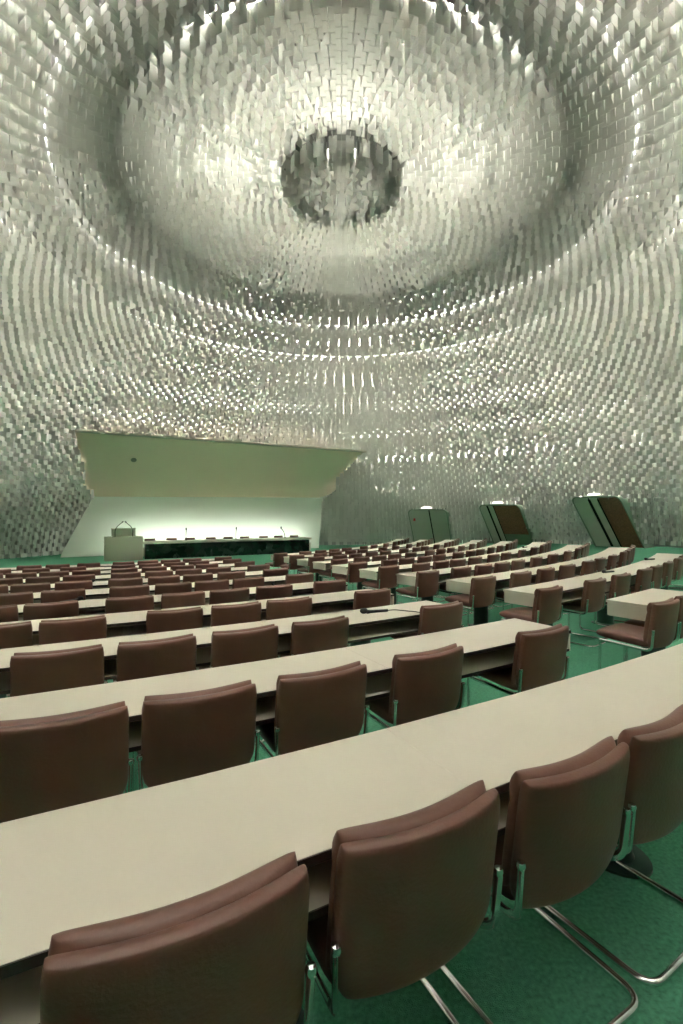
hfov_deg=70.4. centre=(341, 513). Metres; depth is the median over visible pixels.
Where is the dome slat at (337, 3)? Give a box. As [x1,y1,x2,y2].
[334,0,348,13]
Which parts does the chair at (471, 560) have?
backrest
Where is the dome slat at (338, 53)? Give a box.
[336,51,346,62]
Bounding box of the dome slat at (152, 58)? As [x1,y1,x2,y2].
[148,52,159,68]
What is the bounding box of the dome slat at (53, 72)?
[43,54,55,76]
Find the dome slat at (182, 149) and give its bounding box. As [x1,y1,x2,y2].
[174,136,184,152]
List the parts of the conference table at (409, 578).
panel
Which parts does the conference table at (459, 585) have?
panel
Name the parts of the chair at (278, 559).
backrest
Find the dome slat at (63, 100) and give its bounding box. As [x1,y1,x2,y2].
[55,82,65,104]
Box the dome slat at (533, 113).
[525,108,535,119]
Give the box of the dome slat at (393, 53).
[389,43,400,58]
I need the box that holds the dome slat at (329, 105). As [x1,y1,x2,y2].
[325,102,335,111]
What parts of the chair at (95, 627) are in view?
backrest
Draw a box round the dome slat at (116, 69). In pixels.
[107,54,119,74]
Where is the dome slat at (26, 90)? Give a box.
[16,73,29,95]
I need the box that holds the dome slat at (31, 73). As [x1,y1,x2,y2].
[20,55,34,79]
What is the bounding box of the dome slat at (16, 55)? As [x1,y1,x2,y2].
[4,31,20,62]
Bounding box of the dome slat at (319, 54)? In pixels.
[311,42,322,64]
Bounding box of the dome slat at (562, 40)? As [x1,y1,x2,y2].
[555,33,567,51]
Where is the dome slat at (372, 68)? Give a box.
[370,53,380,72]
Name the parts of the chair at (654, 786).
frame, backrest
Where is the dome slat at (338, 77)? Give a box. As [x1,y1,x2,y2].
[335,75,347,84]
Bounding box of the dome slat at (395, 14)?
[391,0,404,19]
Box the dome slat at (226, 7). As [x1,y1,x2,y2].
[217,0,228,15]
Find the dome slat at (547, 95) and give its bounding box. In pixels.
[544,80,551,100]
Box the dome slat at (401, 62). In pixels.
[398,43,409,67]
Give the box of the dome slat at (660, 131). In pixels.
[657,123,670,140]
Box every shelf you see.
[0,790,509,1023]
[19,592,312,620]
[33,602,352,645]
[129,646,568,747]
[347,547,504,570]
[377,548,539,576]
[439,552,574,582]
[495,556,618,589]
[562,576,635,601]
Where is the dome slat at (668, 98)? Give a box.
[665,82,679,104]
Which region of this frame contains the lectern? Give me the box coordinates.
[104,521,142,560]
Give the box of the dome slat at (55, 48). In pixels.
[44,31,58,54]
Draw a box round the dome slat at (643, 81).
[640,64,653,87]
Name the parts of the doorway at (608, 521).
door, door, wood panel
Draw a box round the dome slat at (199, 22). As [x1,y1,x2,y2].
[193,13,204,29]
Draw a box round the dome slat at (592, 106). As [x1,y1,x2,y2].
[589,91,600,111]
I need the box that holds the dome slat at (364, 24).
[361,8,373,28]
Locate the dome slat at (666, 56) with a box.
[663,39,678,62]
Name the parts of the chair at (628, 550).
backrest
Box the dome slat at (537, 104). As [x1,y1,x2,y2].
[529,99,540,111]
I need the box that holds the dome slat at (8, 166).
[2,158,11,172]
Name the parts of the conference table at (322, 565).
panel, panel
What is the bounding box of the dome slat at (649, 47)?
[646,27,661,54]
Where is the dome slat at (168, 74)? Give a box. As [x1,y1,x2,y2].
[163,66,173,82]
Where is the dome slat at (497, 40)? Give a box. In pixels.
[492,31,502,59]
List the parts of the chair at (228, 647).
seat, backrest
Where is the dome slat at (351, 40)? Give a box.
[347,27,357,44]
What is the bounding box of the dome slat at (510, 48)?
[508,36,519,53]
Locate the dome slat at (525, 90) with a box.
[520,82,531,97]
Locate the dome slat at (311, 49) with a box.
[308,39,320,53]
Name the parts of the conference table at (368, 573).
panel, panel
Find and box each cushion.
[0,591,32,594]
[0,621,30,625]
[0,701,125,726]
[12,582,49,584]
[14,644,101,655]
[25,600,77,604]
[41,615,104,621]
[42,588,84,591]
[48,851,297,955]
[56,580,91,582]
[107,595,152,598]
[110,584,147,586]
[119,633,192,644]
[144,680,251,700]
[147,606,200,612]
[148,575,178,576]
[155,581,189,584]
[162,591,202,594]
[195,579,227,581]
[209,587,246,597]
[210,624,274,665]
[266,596,308,609]
[274,661,360,745]
[326,780,485,968]
[377,565,396,585]
[389,643,456,716]
[414,570,436,593]
[418,601,458,634]
[469,575,492,603]
[474,563,489,575]
[502,736,615,885]
[509,570,528,587]
[510,559,522,570]
[511,623,562,683]
[532,585,558,619]
[535,567,551,583]
[558,564,572,579]
[580,560,592,575]
[581,577,602,607]
[609,572,627,598]
[617,704,682,745]
[618,551,625,566]
[634,567,649,592]
[643,597,673,641]
[662,561,670,582]
[672,557,680,576]
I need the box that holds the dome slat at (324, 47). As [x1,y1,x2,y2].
[322,35,334,57]
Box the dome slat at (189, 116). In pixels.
[185,110,195,123]
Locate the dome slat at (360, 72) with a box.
[358,58,367,76]
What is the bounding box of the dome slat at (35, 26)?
[31,19,46,38]
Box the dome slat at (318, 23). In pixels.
[309,7,321,28]
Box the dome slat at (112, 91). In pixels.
[104,76,115,96]
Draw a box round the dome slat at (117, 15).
[108,4,119,20]
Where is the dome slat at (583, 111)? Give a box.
[581,99,592,117]
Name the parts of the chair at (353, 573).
seat, backrest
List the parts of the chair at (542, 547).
backrest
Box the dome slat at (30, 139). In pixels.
[24,129,34,144]
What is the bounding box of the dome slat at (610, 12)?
[601,5,614,23]
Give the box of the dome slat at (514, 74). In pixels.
[509,67,519,82]
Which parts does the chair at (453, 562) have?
backrest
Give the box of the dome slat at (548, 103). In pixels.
[540,97,551,117]
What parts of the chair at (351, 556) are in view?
backrest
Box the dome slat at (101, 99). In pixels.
[93,83,104,103]
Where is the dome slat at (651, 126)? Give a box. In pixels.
[648,113,660,131]
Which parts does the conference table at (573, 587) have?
panel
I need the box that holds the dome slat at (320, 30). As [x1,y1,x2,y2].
[312,21,323,39]
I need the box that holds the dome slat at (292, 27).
[284,11,295,32]
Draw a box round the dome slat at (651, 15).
[641,7,657,28]
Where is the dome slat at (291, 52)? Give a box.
[282,44,293,57]
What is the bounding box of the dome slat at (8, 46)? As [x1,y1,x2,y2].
[0,22,12,53]
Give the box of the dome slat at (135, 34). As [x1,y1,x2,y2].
[131,28,142,45]
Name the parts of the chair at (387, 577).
seat, backrest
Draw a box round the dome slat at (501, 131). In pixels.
[494,123,504,138]
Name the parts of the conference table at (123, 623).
panel, panel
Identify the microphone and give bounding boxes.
[60,596,83,601]
[360,608,430,632]
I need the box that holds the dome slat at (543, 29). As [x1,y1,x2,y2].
[541,17,552,34]
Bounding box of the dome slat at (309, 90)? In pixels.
[302,83,312,95]
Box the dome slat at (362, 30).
[359,22,370,40]
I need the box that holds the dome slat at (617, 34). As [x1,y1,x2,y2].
[614,23,628,40]
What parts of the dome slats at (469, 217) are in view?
dome slat, dome slat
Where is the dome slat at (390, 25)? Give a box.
[387,11,398,32]
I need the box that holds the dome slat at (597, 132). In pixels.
[592,123,601,140]
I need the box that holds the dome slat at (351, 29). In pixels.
[348,21,359,33]
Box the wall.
[61,496,321,556]
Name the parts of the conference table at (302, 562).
panel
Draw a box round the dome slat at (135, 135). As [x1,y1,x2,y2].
[133,123,143,140]
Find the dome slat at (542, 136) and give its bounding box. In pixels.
[539,123,549,140]
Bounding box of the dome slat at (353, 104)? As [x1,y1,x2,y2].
[347,102,357,111]
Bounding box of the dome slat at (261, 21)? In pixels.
[252,1,264,27]
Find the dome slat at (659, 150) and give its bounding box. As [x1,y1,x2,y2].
[656,139,667,154]
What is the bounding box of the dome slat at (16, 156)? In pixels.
[7,150,19,164]
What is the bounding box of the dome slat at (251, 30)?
[244,10,255,36]
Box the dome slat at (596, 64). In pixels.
[593,44,603,68]
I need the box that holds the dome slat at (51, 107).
[43,95,54,112]
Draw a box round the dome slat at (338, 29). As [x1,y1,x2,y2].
[336,27,346,38]
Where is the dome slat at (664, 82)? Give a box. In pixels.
[661,63,676,87]
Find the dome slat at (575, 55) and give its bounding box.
[567,47,579,65]
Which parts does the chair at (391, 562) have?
backrest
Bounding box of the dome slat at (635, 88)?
[632,71,645,93]
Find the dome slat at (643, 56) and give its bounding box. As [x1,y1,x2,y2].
[640,47,654,63]
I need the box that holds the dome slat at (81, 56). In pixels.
[72,35,84,62]
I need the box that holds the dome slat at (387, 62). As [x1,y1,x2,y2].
[384,47,394,70]
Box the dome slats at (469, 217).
[0,0,682,558]
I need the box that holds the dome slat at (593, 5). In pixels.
[583,0,595,17]
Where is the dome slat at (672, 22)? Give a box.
[670,0,682,26]
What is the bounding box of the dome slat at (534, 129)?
[530,116,540,133]
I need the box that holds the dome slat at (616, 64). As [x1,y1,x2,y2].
[613,45,625,69]
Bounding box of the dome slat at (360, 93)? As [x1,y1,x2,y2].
[358,76,367,97]
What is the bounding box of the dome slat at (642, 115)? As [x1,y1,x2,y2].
[638,104,650,121]
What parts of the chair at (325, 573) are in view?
seat, backrest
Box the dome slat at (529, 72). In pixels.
[522,62,533,87]
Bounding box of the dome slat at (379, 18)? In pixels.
[376,0,388,23]
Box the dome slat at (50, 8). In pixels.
[45,1,60,22]
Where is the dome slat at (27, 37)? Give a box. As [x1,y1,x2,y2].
[14,16,30,44]
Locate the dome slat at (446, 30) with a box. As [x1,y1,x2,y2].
[443,9,454,36]
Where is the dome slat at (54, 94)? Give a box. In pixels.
[46,78,57,98]
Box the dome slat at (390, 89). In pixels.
[384,79,394,92]
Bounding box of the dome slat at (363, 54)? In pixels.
[360,42,371,65]
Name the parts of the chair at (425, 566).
backrest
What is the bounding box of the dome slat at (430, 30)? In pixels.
[427,11,438,37]
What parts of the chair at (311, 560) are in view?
seat, backrest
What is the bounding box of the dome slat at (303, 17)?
[294,0,306,24]
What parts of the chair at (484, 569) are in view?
backrest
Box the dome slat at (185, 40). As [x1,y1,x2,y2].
[180,30,190,58]
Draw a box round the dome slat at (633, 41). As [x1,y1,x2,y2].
[630,30,644,46]
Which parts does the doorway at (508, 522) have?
door, door, wood panel, panel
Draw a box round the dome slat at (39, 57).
[28,33,42,63]
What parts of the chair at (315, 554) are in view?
backrest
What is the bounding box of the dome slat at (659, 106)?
[656,91,669,111]
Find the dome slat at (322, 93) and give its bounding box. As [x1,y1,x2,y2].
[315,77,324,97]
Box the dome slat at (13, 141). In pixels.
[4,134,16,151]
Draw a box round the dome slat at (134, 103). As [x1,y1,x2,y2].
[131,97,142,118]
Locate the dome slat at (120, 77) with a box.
[111,70,122,81]
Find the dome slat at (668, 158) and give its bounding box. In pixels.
[664,148,675,163]
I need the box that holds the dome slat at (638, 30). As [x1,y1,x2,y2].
[635,12,650,36]
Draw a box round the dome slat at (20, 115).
[12,107,24,125]
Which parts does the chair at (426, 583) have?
seat, backrest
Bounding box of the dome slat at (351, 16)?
[348,8,361,21]
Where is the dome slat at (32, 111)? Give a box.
[23,96,35,116]
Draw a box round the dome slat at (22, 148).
[16,139,26,155]
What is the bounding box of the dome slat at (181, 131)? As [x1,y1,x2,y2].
[178,123,188,138]
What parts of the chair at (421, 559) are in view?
backrest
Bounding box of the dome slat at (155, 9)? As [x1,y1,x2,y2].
[153,4,158,21]
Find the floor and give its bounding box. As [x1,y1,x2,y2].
[0,543,682,1023]
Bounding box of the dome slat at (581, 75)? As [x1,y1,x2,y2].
[577,60,585,80]
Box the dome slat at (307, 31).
[299,15,310,35]
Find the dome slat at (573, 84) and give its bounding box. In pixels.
[571,63,583,88]
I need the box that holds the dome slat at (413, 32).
[411,16,422,38]
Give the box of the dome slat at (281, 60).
[273,43,284,67]
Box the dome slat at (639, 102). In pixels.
[636,88,648,107]
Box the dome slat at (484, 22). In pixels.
[478,9,489,29]
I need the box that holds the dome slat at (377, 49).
[374,47,385,60]
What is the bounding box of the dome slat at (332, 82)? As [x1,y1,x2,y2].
[324,70,335,90]
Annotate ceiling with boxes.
[0,0,682,557]
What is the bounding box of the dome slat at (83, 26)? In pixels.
[73,17,85,31]
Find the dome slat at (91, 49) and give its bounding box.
[87,36,97,56]
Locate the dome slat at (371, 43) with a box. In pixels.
[369,29,379,46]
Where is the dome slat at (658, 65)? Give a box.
[655,40,670,70]
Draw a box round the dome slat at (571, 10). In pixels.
[564,3,575,22]
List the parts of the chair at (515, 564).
backrest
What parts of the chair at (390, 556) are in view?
backrest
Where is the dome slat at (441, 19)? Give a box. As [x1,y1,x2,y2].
[436,0,447,26]
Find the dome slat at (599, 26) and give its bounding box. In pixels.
[597,17,610,32]
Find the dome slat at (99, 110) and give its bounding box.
[90,99,101,118]
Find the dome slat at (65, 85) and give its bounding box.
[59,66,70,90]
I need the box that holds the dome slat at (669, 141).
[666,132,679,150]
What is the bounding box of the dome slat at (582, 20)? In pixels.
[580,10,592,25]
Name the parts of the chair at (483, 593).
seat, frame, backrest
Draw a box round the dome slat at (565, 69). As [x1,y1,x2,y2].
[563,61,574,74]
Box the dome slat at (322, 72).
[315,58,324,76]
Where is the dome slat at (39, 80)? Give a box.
[29,62,42,85]
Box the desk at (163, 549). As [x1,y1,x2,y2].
[143,537,311,558]
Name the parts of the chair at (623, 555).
backrest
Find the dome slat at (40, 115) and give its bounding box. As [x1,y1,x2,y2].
[32,103,44,121]
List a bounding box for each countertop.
[0,606,210,630]
[0,622,261,667]
[0,648,388,720]
[0,729,468,965]
[8,581,107,589]
[11,569,59,572]
[17,595,161,612]
[33,588,109,597]
[70,561,160,566]
[86,564,187,569]
[97,569,233,578]
[101,566,195,573]
[143,571,262,582]
[149,576,284,589]
[185,561,222,564]
[200,589,371,612]
[203,582,346,597]
[218,563,233,566]
[231,567,246,569]
[257,600,440,633]
[283,552,344,557]
[297,554,365,560]
[313,556,387,564]
[331,559,416,567]
[344,618,551,667]
[359,561,449,572]
[387,551,435,555]
[396,564,493,577]
[414,553,465,558]
[442,554,500,561]
[445,568,556,584]
[457,543,476,546]
[468,540,481,542]
[481,557,545,565]
[482,544,505,547]
[488,549,528,554]
[496,541,512,543]
[503,574,610,595]
[517,545,539,549]
[527,550,572,557]
[529,542,546,544]
[533,559,588,569]
[555,546,580,550]
[579,552,619,559]
[593,563,661,575]
[602,547,626,552]
[606,588,682,607]
[637,555,678,563]
[655,553,681,555]
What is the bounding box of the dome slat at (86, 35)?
[77,26,89,40]
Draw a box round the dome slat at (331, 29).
[323,21,334,32]
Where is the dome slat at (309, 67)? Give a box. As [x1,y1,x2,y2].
[302,53,312,72]
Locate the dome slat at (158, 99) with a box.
[154,94,164,106]
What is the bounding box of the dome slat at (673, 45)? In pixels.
[669,22,682,52]
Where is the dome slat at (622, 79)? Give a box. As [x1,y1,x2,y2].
[620,62,632,83]
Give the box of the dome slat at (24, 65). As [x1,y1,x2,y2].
[12,51,27,71]
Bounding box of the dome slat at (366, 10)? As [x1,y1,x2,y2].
[363,0,376,15]
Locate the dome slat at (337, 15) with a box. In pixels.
[335,13,347,26]
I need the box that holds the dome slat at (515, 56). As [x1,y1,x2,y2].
[509,45,519,73]
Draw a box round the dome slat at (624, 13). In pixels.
[621,2,636,19]
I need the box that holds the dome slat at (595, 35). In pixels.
[593,27,605,40]
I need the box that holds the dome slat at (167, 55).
[163,44,173,72]
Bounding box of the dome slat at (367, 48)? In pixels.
[362,40,374,52]
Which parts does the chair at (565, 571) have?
backrest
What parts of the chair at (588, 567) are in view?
backrest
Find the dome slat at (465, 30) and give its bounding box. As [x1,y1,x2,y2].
[461,11,471,37]
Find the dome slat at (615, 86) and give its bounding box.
[613,66,624,91]
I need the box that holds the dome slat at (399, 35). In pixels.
[396,19,407,40]
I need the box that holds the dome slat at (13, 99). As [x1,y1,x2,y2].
[3,84,17,105]
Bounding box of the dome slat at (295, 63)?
[288,46,298,69]
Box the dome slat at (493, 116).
[487,110,497,123]
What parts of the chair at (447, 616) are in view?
seat, backrest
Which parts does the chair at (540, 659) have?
frame, seat, backrest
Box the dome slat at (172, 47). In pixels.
[163,36,174,52]
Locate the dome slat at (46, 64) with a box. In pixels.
[35,42,49,69]
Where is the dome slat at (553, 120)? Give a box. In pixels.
[545,115,556,132]
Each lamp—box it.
[1,219,681,356]
[9,481,659,496]
[13,29,622,316]
[23,191,663,334]
[44,25,638,325]
[78,416,597,445]
[107,393,553,422]
[126,363,539,394]
[169,348,496,373]
[174,320,494,355]
[240,33,411,228]
[248,0,434,248]
[327,150,355,165]
[585,493,602,496]
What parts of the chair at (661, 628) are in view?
frame, seat, backrest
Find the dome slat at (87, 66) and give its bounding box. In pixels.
[78,48,89,70]
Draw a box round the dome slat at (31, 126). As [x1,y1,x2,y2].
[22,113,34,131]
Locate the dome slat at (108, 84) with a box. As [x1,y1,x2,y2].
[99,64,110,88]
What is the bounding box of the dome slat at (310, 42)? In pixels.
[303,29,313,46]
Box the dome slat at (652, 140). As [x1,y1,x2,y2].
[648,129,659,145]
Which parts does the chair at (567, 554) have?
backrest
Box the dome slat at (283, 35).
[275,20,286,40]
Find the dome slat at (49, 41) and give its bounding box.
[37,23,52,47]
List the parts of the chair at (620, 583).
frame, backrest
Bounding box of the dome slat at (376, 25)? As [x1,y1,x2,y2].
[372,16,383,34]
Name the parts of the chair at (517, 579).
seat, backrest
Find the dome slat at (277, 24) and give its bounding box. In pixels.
[268,3,280,29]
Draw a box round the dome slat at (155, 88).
[151,83,162,97]
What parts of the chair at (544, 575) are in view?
backrest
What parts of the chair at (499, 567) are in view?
frame, backrest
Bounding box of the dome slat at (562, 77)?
[560,70,571,82]
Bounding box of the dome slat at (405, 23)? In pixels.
[402,3,414,29]
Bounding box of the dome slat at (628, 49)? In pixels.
[625,41,639,54]
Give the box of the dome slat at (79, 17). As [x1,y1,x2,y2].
[69,7,82,23]
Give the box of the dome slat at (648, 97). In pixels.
[645,82,657,101]
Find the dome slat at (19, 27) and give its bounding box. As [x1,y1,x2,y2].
[6,4,23,35]
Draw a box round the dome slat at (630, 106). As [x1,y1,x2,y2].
[628,94,639,112]
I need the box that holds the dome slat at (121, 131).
[120,130,128,147]
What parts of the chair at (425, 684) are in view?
seat, backrest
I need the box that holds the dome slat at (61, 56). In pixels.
[50,49,63,61]
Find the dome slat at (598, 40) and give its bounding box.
[590,35,601,48]
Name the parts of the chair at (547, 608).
seat, backrest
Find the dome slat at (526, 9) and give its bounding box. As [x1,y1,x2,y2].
[523,4,532,21]
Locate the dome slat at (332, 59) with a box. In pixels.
[324,51,335,69]
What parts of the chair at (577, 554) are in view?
backrest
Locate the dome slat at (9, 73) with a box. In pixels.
[0,54,13,79]
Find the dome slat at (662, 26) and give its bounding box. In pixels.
[658,5,669,33]
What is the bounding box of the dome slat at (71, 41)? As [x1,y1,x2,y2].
[60,32,73,46]
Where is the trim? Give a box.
[284,96,398,204]
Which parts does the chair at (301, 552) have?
backrest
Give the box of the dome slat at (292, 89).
[288,80,298,93]
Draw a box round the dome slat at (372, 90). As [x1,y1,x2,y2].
[370,83,380,94]
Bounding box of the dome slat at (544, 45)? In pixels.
[539,38,549,53]
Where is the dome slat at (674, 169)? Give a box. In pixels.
[670,159,682,174]
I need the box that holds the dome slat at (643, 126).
[639,119,650,135]
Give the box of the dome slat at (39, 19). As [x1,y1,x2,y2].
[26,9,42,26]
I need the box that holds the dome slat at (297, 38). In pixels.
[290,24,300,43]
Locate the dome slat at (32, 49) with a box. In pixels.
[20,39,35,55]
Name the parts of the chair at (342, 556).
backrest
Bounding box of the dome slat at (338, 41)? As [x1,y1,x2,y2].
[335,39,347,50]
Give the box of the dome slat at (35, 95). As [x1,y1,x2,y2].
[25,80,38,100]
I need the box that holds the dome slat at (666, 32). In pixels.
[653,26,669,45]
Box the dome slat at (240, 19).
[235,0,246,26]
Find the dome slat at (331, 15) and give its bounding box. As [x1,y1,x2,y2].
[321,7,334,20]
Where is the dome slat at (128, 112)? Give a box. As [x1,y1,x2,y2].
[120,95,132,116]
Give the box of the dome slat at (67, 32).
[55,24,69,38]
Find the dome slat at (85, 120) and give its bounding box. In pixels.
[79,108,90,126]
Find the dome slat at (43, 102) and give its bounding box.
[34,88,46,107]
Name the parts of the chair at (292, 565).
seat, backrest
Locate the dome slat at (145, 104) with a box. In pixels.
[142,99,153,111]
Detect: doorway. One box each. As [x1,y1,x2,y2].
[408,509,451,543]
[479,504,535,544]
[572,496,653,547]
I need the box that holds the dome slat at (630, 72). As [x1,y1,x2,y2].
[627,50,639,77]
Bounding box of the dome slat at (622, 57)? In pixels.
[619,40,632,63]
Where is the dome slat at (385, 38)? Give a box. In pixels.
[382,23,392,42]
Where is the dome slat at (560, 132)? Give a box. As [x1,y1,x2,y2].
[554,130,562,147]
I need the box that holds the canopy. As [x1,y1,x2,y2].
[75,429,366,497]
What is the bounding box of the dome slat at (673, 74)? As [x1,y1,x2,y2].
[670,54,682,80]
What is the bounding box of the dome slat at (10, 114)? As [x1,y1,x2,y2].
[1,101,15,121]
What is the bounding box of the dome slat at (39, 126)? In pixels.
[32,118,43,135]
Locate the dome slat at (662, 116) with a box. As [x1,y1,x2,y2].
[658,107,670,126]
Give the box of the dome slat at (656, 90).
[653,73,666,95]
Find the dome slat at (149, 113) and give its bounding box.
[147,108,157,119]
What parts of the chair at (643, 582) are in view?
backrest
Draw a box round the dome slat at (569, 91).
[567,78,578,95]
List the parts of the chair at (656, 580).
backrest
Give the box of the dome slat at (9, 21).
[0,0,12,26]
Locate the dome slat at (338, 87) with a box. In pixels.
[336,85,346,95]
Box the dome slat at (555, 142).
[547,131,558,147]
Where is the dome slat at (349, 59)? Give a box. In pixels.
[347,51,358,69]
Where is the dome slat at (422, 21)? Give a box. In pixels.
[418,0,430,26]
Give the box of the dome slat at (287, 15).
[278,0,291,20]
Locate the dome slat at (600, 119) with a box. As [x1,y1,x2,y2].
[592,108,603,126]
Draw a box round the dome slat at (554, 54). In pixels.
[552,45,564,59]
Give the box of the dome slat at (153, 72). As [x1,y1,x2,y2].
[149,62,160,87]
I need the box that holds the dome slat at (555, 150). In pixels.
[547,147,557,161]
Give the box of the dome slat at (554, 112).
[550,95,562,116]
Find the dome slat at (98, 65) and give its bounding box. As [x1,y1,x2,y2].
[96,60,105,80]
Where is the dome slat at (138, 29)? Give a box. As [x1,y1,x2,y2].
[130,17,141,35]
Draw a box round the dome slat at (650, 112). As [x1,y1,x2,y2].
[647,98,660,117]
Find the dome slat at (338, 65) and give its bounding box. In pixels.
[336,63,346,74]
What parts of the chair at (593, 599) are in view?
seat, frame, backrest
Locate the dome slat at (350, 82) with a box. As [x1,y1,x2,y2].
[347,71,358,91]
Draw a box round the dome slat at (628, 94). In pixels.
[625,78,636,98]
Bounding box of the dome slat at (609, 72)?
[607,50,618,76]
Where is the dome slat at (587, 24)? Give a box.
[578,19,589,34]
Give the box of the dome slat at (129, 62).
[121,54,131,67]
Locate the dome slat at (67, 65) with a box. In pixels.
[57,47,69,69]
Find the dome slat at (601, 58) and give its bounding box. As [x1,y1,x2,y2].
[599,41,610,63]
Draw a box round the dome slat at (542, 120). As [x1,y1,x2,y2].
[535,109,546,126]
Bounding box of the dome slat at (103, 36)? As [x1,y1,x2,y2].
[97,28,108,43]
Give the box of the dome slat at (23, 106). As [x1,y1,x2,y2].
[13,91,26,111]
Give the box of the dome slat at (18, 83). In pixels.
[6,65,21,89]
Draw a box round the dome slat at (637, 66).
[634,46,647,71]
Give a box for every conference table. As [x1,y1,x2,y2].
[0,559,213,570]
[0,589,393,645]
[0,600,440,697]
[0,618,570,752]
[0,643,682,1023]
[3,563,233,577]
[8,571,262,592]
[11,561,222,572]
[17,582,347,620]
[23,567,246,583]
[33,576,313,602]
[271,539,403,573]
[283,540,424,573]
[297,540,452,580]
[313,540,481,569]
[331,541,512,589]
[359,542,546,604]
[396,545,581,601]
[445,547,626,625]
[503,553,681,625]
[606,588,682,655]
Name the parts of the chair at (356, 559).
backrest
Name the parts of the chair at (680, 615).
frame, seat, backrest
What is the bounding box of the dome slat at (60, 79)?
[50,57,62,83]
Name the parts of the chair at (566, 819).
seat, frame, backrest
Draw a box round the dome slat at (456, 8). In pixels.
[454,0,465,15]
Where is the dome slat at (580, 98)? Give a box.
[577,82,589,103]
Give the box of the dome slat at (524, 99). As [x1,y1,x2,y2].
[518,94,528,105]
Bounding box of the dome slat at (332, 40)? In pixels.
[325,27,335,44]
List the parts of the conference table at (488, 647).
panel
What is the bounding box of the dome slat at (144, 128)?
[142,117,152,133]
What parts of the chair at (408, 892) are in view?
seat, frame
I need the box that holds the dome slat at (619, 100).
[617,86,628,105]
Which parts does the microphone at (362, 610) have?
handle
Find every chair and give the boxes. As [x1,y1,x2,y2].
[0,569,11,574]
[0,577,22,585]
[0,584,8,593]
[0,591,33,605]
[0,604,18,622]
[0,621,32,648]
[0,701,133,822]
[5,572,36,578]
[6,644,107,697]
[10,582,50,592]
[16,565,41,570]
[22,568,49,573]
[23,600,78,620]
[25,576,59,583]
[39,570,68,576]
[39,615,106,680]
[40,588,85,602]
[40,851,316,1023]
[45,564,69,568]
[55,580,92,589]
[60,566,85,571]
[63,574,94,581]
[72,569,100,575]
[77,562,99,567]
[105,595,153,613]
[108,577,142,587]
[109,584,149,597]
[111,564,135,568]
[111,567,137,572]
[111,571,140,578]
[113,561,134,564]
[113,633,198,681]
[132,680,260,791]
[137,560,157,564]
[139,563,161,568]
[141,566,166,572]
[144,538,154,540]
[145,570,172,577]
[146,606,202,633]
[148,575,179,584]
[155,581,191,594]
[161,559,180,563]
[161,591,204,608]
[163,561,184,566]
[170,564,193,570]
[175,568,201,575]
[183,558,201,562]
[183,573,212,582]
[189,560,208,565]
[194,579,228,591]
[196,563,217,569]
[196,624,280,742]
[206,566,230,573]
[209,587,249,604]
[210,601,261,626]
[214,556,231,560]
[217,571,244,579]
[223,558,241,563]
[232,576,263,588]
[234,561,254,567]
[247,564,269,571]
[255,584,292,599]
[255,661,369,757]
[262,568,287,576]
[265,553,287,568]
[266,596,311,619]
[279,615,350,656]
[280,554,304,572]
[285,572,313,583]
[289,551,311,573]
[298,556,324,581]
[305,550,326,575]
[305,552,326,580]
[306,780,503,1023]
[313,579,345,594]
[318,558,347,580]
[323,551,341,579]
[329,548,339,551]
[332,554,347,584]
[334,561,367,590]
[342,547,351,551]
[345,550,356,554]
[347,556,369,590]
[348,553,361,583]
[353,588,390,609]
[357,549,367,552]
[362,565,398,589]
[364,643,464,728]
[365,551,377,556]
[366,559,397,588]
[372,555,386,588]
[378,547,386,551]
[380,550,390,554]
[388,553,401,584]
[390,601,463,638]
[392,545,399,549]
[396,557,414,594]
[396,570,439,603]
[398,562,429,603]
[399,548,408,553]
[403,555,431,586]
[405,552,416,557]
[412,547,420,551]
[418,560,448,601]
[421,546,428,550]
[425,550,434,555]
[432,554,445,561]
[433,544,439,549]
[436,548,445,554]
[437,558,465,597]
[439,566,472,615]
[439,736,639,1023]
[445,575,496,626]
[447,547,454,552]
[452,551,463,558]
[453,556,481,593]
[454,563,493,610]
[458,545,464,551]
[465,550,475,556]
[466,623,569,706]
[469,543,474,549]
[476,542,481,548]
[476,548,484,555]
[487,547,494,553]
[487,554,499,562]
[488,570,531,622]
[489,561,510,606]
[496,545,502,552]
[496,559,524,600]
[499,585,562,624]
[500,552,510,560]
[505,543,510,550]
[511,567,554,607]
[517,549,525,557]
[529,556,542,567]
[530,546,537,555]
[537,544,544,554]
[542,704,682,986]
[547,553,558,564]
[554,564,576,614]
[558,550,571,562]
[561,547,581,561]
[561,577,607,646]
[571,546,584,558]
[575,560,595,576]
[579,572,630,632]
[594,557,605,572]
[596,597,679,669]
[605,551,627,567]
[606,554,616,569]
[614,567,652,622]
[616,549,630,564]
[624,595,682,660]
[626,547,632,564]
[630,546,634,561]
[634,564,662,588]
[661,561,673,587]
[668,584,682,588]
[672,557,682,581]
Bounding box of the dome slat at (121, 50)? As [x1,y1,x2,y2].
[118,44,129,59]
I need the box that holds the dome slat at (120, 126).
[117,113,129,132]
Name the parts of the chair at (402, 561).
backrest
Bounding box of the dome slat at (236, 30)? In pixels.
[228,10,239,37]
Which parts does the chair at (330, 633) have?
seat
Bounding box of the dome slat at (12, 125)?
[2,118,15,136]
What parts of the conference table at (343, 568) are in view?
panel, panel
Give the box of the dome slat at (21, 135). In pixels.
[12,123,25,141]
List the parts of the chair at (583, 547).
backrest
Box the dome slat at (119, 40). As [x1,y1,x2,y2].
[115,33,126,50]
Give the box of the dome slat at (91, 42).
[82,27,93,46]
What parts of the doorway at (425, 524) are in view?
door, door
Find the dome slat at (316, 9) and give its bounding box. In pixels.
[306,0,319,14]
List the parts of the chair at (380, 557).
backrest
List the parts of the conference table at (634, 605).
panel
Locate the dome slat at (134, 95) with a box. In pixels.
[131,81,138,100]

